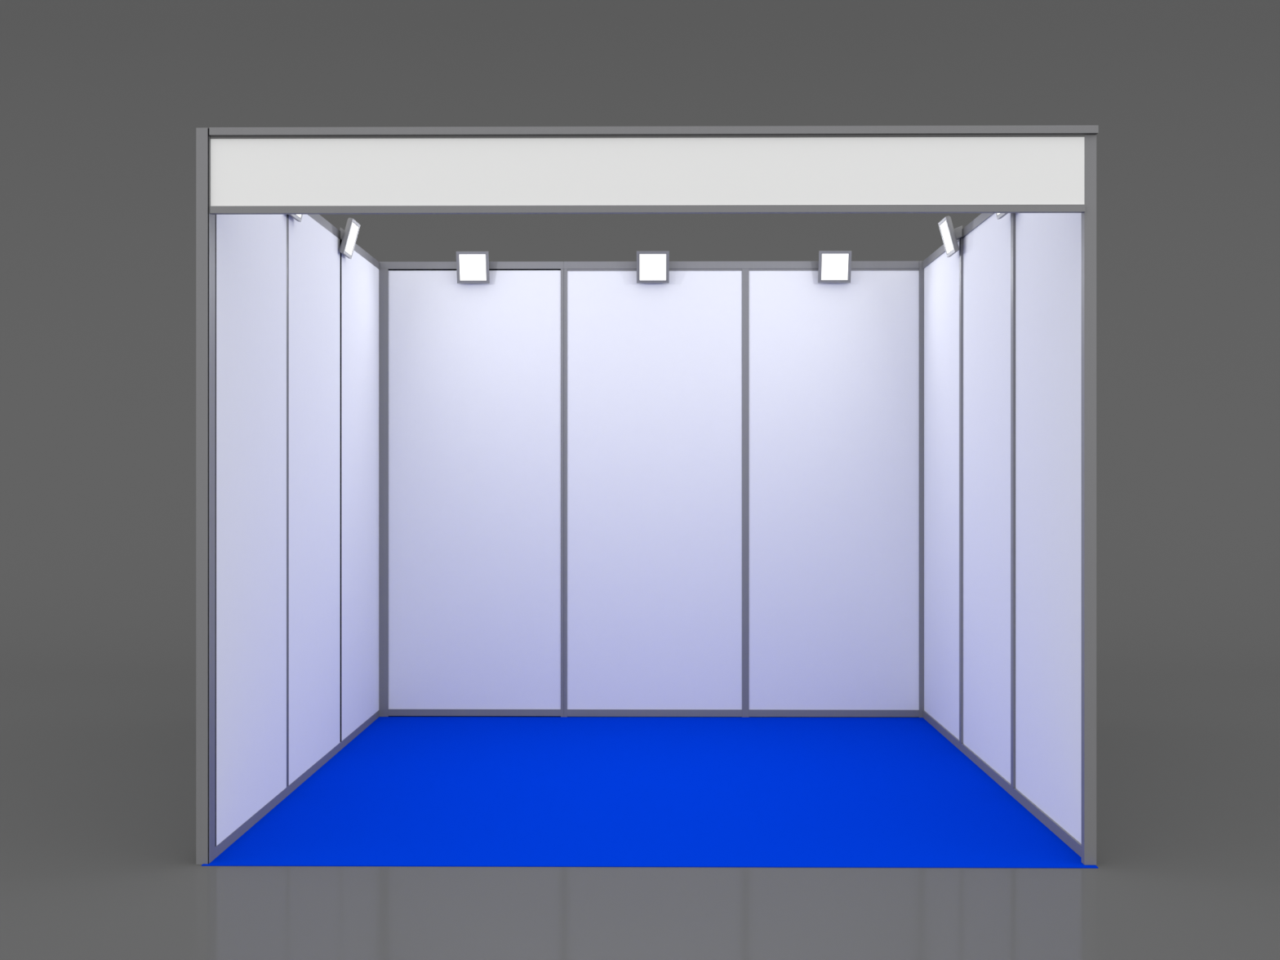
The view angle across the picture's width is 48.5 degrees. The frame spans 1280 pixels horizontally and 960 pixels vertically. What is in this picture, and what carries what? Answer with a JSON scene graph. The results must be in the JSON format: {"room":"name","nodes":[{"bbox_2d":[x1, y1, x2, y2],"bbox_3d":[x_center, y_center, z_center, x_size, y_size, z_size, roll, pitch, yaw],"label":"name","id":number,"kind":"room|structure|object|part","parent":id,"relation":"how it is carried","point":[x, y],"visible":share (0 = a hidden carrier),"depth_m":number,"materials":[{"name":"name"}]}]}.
{"room":"exhibition booth","nodes":[
{"label":"exhibition booth","id":0,"kind":"room"},
{"bbox_2d":[0,0,1279,673],"bbox_3d":[0.122,-6.165,12.799,44.000,15.100,6.600,0,0,1],"label":"wall","id":1,"kind":"structure","parent":0,"point":[103,103],"depth_m":15.57,"materials":[{"name":"grey paint"}]},
{"bbox_2d":[0,671,1279,959],"bbox_3d":[-0.021,1.335,-2.250,44.000,0.100,23.500,0,0,1],"label":"floor","id":2,"kind":"structure","parent":0,"point":[98,769],"depth_m":4.51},
{"bbox_2d":[195,128,208,864],"bbox_3d":[-1.463,0.054,4.770,0.039,2.462,0.039,0,0,1],"label":"upright post","id":3,"kind":"object","parent":2,"relation":"on","point":[202,134],"visible":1,"depth_m":4.75,"materials":[{"name":"grey metal"}]},
{"bbox_2d":[208,128,216,863],"bbox_3d":[-1.459,0.054,4.794,0.040,2.462,0.080,0,0,1],"label":"upright post","id":4,"kind":"object","parent":2,"relation":"on","point":[211,218],"visible":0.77,"depth_m":4.78,"materials":[{"name":"grey metal"}]},
{"bbox_2d":[215,710,379,857],"bbox_3d":[-1.445,1.264,6.260,0.040,0.040,2.880,0,0,1],"label":"rail","id":5,"kind":"object","parent":2,"relation":"on","point":[224,844],"visible":0.59,"depth_m":5.79,"materials":[{"name":"grey metal"}]},
{"bbox_2d":[216,214,286,845],"bbox_3d":[-1.446,0.052,5.295,0.022,2.384,0.922,0,0,1],"label":"wall panel","id":6,"kind":"object","parent":5,"relation":"on","point":[251,249],"visible":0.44,"depth_m":5.23,"materials":[{"name":"white plastic"}]},
{"bbox_2d":[286,214,288,786],"bbox_3d":[-1.450,0.052,5.773,0.040,2.383,0.034,0,0,1],"label":"upright post","id":7,"kind":"object","parent":5,"relation":"on","point":[287,215],"visible":0.21,"depth_m":5.78,"materials":[{"name":"grey metal"}]},
{"bbox_2d":[288,214,340,785],"bbox_3d":[-1.437,0.052,6.266,0.022,2.384,0.952,0,0,1],"label":"wall panel","id":8,"kind":"object","parent":5,"relation":"on","point":[314,254],"visible":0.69,"depth_m":6.19,"materials":[{"name":"white plastic"}]},
{"bbox_2d":[308,214,379,270],"bbox_3d":[-1.445,-1.160,6.265,0.040,0.040,2.948,0,0,1],"label":"rail","id":9,"kind":"object","parent":8,"relation":"on","point":[317,218],"visible":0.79,"depth_m":6.70,"materials":[{"name":"grey metal"}]},
{"bbox_2d":[288,214,302,222],"bbox_3d":[-1.393,-1.149,5.789,0.071,0.168,0.174,0,0,1],"label":"spotlight","id":10,"kind":"object","parent":9,"relation":"attached to","point":[297,217],"visible":0.16,"depth_m":5.82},
{"bbox_2d":[339,217,359,258],"bbox_3d":[-1.384,-1.149,6.771,0.071,0.168,0.174,0,0,1],"label":"spotlight","id":11,"kind":"object","parent":9,"relation":"attached to","point":[348,236],"visible":1,"depth_m":6.73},
{"bbox_3d":[-1.405,-1.164,6.771,0.030,0.064,0.079,0,0,1],"label":"arm","id":12,"kind":"part","parent":11,"relation":"part of"},
{"bbox_2d":[345,222,359,255],"bbox_3d":[-1.372,-1.147,6.770,0.038,0.136,0.142,0,0,1],"label":"diffuser","id":13,"kind":"object","parent":11,"relation":"attached to","point":[352,228],"depth_m":6.75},
{"bbox_2d":[340,240,341,742],"bbox_3d":[-1.441,0.052,6.756,0.040,2.383,0.028,0,0,1],"label":"upright post","id":14,"kind":"object","parent":5,"relation":"on","point":[340,240],"visible":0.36,"depth_m":6.76,"materials":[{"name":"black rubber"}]},
{"bbox_2d":[341,240,378,741],"bbox_3d":[-1.428,0.052,7.235,0.022,2.384,0.929,0,0,1],"label":"wall panel","id":15,"kind":"object","parent":5,"relation":"on","point":[359,277],"visible":0.8,"depth_m":7.17,"materials":[{"name":"white plastic"}]},
{"bbox_2d":[201,716,1097,868],"bbox_3d":[0.043,1.284,6.228,2.976,0.003,3.014,0,0,1],"label":"carpet","id":16,"kind":"object","parent":2,"relation":"on","point":[405,791],"visible":0.85,"depth_m":5.65,"materials":[{"name":"blue carpet"}]},
{"bbox_2d":[379,269,388,716],"bbox_3d":[-1.387,0.070,7.721,0.048,2.424,0.042,0,0,1],"label":"upright post","id":17,"kind":"object","parent":16,"relation":"on","point":[384,273],"visible":1,"depth_m":7.70,"materials":[{"name":"grey metal"}]},
{"bbox_2d":[388,709,560,716],"bbox_3d":[-0.896,1.262,7.716,0.935,0.040,0.036,0,0,1],"label":"rail","id":18,"kind":"object","parent":16,"relation":"on","point":[392,713],"visible":1,"depth_m":7.70,"materials":[{"name":"grey metal"}]},
{"bbox_2d":[388,270,560,709],"bbox_3d":[-0.896,0.053,7.714,0.935,2.377,0.022,0,0,1],"label":"wall panel","id":19,"kind":"object","parent":18,"relation":"on","point":[474,369],"visible":1,"depth_m":7.70,"materials":[{"name":"white plastic"}]},
{"bbox_2d":[379,261,564,270],"bbox_3d":[-0.912,-1.159,7.718,0.998,0.046,0.038,0,0,1],"label":"rail","id":20,"kind":"object","parent":19,"relation":"on","point":[493,265],"visible":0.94,"depth_m":7.70,"materials":[{"name":"grey metal"}]},
{"bbox_2d":[456,251,489,283],"bbox_3d":[-0.899,-1.144,7.660,0.174,0.168,0.076,0,0,1],"label":"spotlight","id":21,"kind":"object","parent":20,"relation":"attached to","point":[472,267],"visible":1,"depth_m":7.64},
{"bbox_2d":[458,254,486,280],"bbox_3d":[-0.899,-1.143,7.646,0.142,0.136,0.038,0,0,1],"label":"diffuser","id":22,"kind":"object","parent":21,"relation":"attached to","point":[471,267],"depth_m":7.65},
{"bbox_2d":[560,269,567,716],"bbox_3d":[-0.411,0.070,7.712,0.034,2.424,0.035,0,0,1],"label":"upright post","id":23,"kind":"object","parent":16,"relation":"on","point":[563,272],"visible":1,"depth_m":7.69,"materials":[{"name":"grey metal"}]},
{"bbox_2d":[567,709,742,717],"bbox_3d":[0.079,1.262,7.707,0.946,0.040,0.036,0,0,1],"label":"rail","id":24,"kind":"object","parent":16,"relation":"on","point":[571,713],"visible":1,"depth_m":7.69,"materials":[{"name":"grey metal"}]},
{"bbox_2d":[567,271,742,709],"bbox_3d":[0.079,0.055,7.705,0.946,2.373,0.022,0,0,1],"label":"wall panel","id":25,"kind":"object","parent":24,"relation":"on","point":[655,370],"visible":1,"depth_m":7.69,"materials":[{"name":"white plastic"}]},
{"bbox_2d":[564,261,919,271],"bbox_3d":[0.547,-1.157,7.704,1.919,0.050,0.038,0,0,1],"label":"rail","id":26,"kind":"object","parent":25,"relation":"on","point":[569,265],"visible":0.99,"depth_m":7.68,"materials":[{"name":"grey metal"}]},
{"bbox_2d":[636,251,669,283],"bbox_3d":[0.069,-1.144,7.651,0.174,0.168,0.076,0,0,1],"label":"spotlight","id":27,"kind":"object","parent":26,"relation":"attached to","point":[652,267],"visible":1,"depth_m":7.64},
{"bbox_2d":[639,253,666,279],"bbox_3d":[0.069,-1.143,7.637,0.142,0.136,0.038,0,0,1],"label":"diffuser","id":28,"kind":"object","parent":27,"relation":"attached to","point":[651,266],"depth_m":7.63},
{"bbox_2d":[817,250,851,283],"bbox_3d":[1.045,-1.144,7.642,0.174,0.168,0.076,0,0,1],"label":"spotlight","id":29,"kind":"object","parent":26,"relation":"attached to","point":[834,266],"visible":1,"depth_m":7.62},
{"bbox_2d":[821,253,848,279],"bbox_3d":[1.045,-1.143,7.627,0.142,0.136,0.038,0,0,1],"label":"diffuser","id":30,"kind":"object","parent":29,"relation":"attached to","point":[833,266],"depth_m":7.63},
{"bbox_2d":[742,268,748,717],"bbox_3d":[0.570,0.070,7.702,0.037,2.424,0.035,0,0,1],"label":"upright post","id":31,"kind":"object","parent":16,"relation":"on","point":[744,271],"visible":1,"depth_m":7.68,"materials":[{"name":"grey metal"}]},
{"bbox_2d":[748,709,919,717],"bbox_3d":[1.048,1.262,7.698,0.918,0.040,0.036,0,0,1],"label":"rail","id":32,"kind":"object","parent":16,"relation":"on","point":[752,713],"visible":1,"depth_m":7.68,"materials":[{"name":"grey metal"}]},
{"bbox_2d":[748,270,919,710],"bbox_3d":[1.048,0.055,7.696,0.918,2.373,0.022,0,0,1],"label":"wall panel","id":33,"kind":"object","parent":32,"relation":"on","point":[833,368],"visible":1,"depth_m":7.68,"materials":[{"name":"white plastic"}]},
{"bbox_2d":[919,261,924,717],"bbox_3d":[1.521,0.050,7.693,0.028,2.464,0.042,0,0,1],"label":"upright post","id":34,"kind":"object","parent":16,"relation":"on","point":[921,269],"visible":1,"depth_m":7.67,"materials":[{"name":"grey metal"}]},
{"bbox_2d":[922,710,1081,857],"bbox_3d":[1.523,1.262,6.221,0.022,0.040,2.902,0,0,1],"label":"rail","id":35,"kind":"object","parent":16,"relation":"on","point":[1054,827],"visible":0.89,"depth_m":5.78,"materials":[{"name":"grey metal"}]},
{"bbox_2d":[924,241,959,739],"bbox_3d":[1.535,0.051,7.207,0.015,2.383,0.929,0,0,1],"label":"wall panel","id":36,"kind":"object","parent":35,"relation":"on","point":[941,276],"visible":0.8,"depth_m":7.20,"materials":[{"name":"white plastic"}]},
{"bbox_2d":[959,238,963,743],"bbox_3d":[1.526,0.050,6.723,0.026,2.382,0.040,0,0,1],"label":"upright post","id":37,"kind":"object","parent":35,"relation":"on","point":[961,240],"visible":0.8,"depth_m":6.70,"materials":[{"name":"grey metal"}]},
{"bbox_2d":[963,213,1010,783],"bbox_3d":[1.526,0.051,6.236,0.015,2.383,0.934,0,0,1],"label":"wall panel","id":38,"kind":"object","parent":35,"relation":"on","point":[987,247],"visible":0.8,"depth_m":6.23,"materials":[{"name":"white plastic"}]},
{"bbox_2d":[1010,213,1015,787],"bbox_3d":[1.516,0.050,5.750,0.026,2.382,0.038,0,0,1],"label":"upright post","id":39,"kind":"object","parent":35,"relation":"on","point":[1012,215],"visible":0.53,"depth_m":5.74,"materials":[{"name":"grey metal"}]},
{"bbox_2d":[1015,213,1081,844],"bbox_3d":[1.516,0.051,5.250,0.015,2.383,0.960,0,0,1],"label":"wall panel","id":40,"kind":"object","parent":35,"relation":"on","point":[1048,246],"visible":0.76,"depth_m":5.25,"materials":[{"name":"white plastic"}]},
{"bbox_2d":[922,213,994,268],"bbox_3d":[1.523,-1.161,6.221,0.022,0.040,2.902,0,0,1],"label":"rail","id":41,"kind":"object","parent":40,"relation":"on","point":[982,217],"visible":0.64,"depth_m":6.63,"materials":[{"name":"grey metal"}]},
{"bbox_2d":[937,216,962,257],"bbox_3d":[1.471,-1.149,6.723,0.089,0.168,0.174,0,0,1],"label":"spotlight","id":42,"kind":"object","parent":41,"relation":"attached to","point":[949,235],"visible":1,"depth_m":6.68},
{"bbox_2d":[939,220,953,253],"bbox_3d":[1.450,-1.147,6.723,0.038,0.136,0.142,0,0,1],"label":"diffuser","id":43,"kind":"object","parent":42,"relation":"attached to","point":[946,227],"depth_m":6.70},
{"bbox_3d":[1.492,-1.163,6.723,0.048,0.064,0.079,0,0,1],"label":"arm","id":44,"kind":"part","parent":42,"relation":"part of"},
{"bbox_2d":[995,213,1008,219],"bbox_3d":[1.462,-1.149,5.731,0.089,0.168,0.174,0,0,1],"label":"spotlight","id":45,"kind":"object","parent":41,"relation":"attached to","point":[999,215],"visible":0.16,"depth_m":5.77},
{"bbox_2d":[1081,134,1096,865],"bbox_3d":[1.500,0.066,4.752,0.040,2.432,0.035,0,0,1],"label":"upright post","id":46,"kind":"object","parent":16,"relation":"on","point":[1089,216],"visible":1,"depth_m":4.74,"materials":[{"name":"grey metal"}]},
{"bbox_2d":[209,204,1085,214],"bbox_3d":[0.021,-0.903,4.747,2.916,0.024,0.022,0,0,1],"label":"rail","id":47,"kind":"object","parent":46,"relation":"attached to","point":[1068,208],"visible":1,"depth_m":4.74,"materials":[{"name":"grey metal"}]},
{"bbox_2d":[210,137,1084,205],"bbox_3d":[0.020,-1.029,4.752,2.918,0.227,0.009,0,0,1],"label":"fascia board","id":48,"kind":"object","parent":47,"relation":"on","point":[779,171],"visible":1,"depth_m":4.75,"materials":[{"name":"white plastic"}]},
{"bbox_2d":[208,125,1098,138],"bbox_3d":[0.042,-1.160,4.755,2.960,0.035,0.040,0,0,1],"label":"rail","id":49,"kind":"object","parent":48,"relation":"on","point":[766,131],"visible":1,"depth_m":4.74,"materials":[{"name":"grey metal"}]}
]}

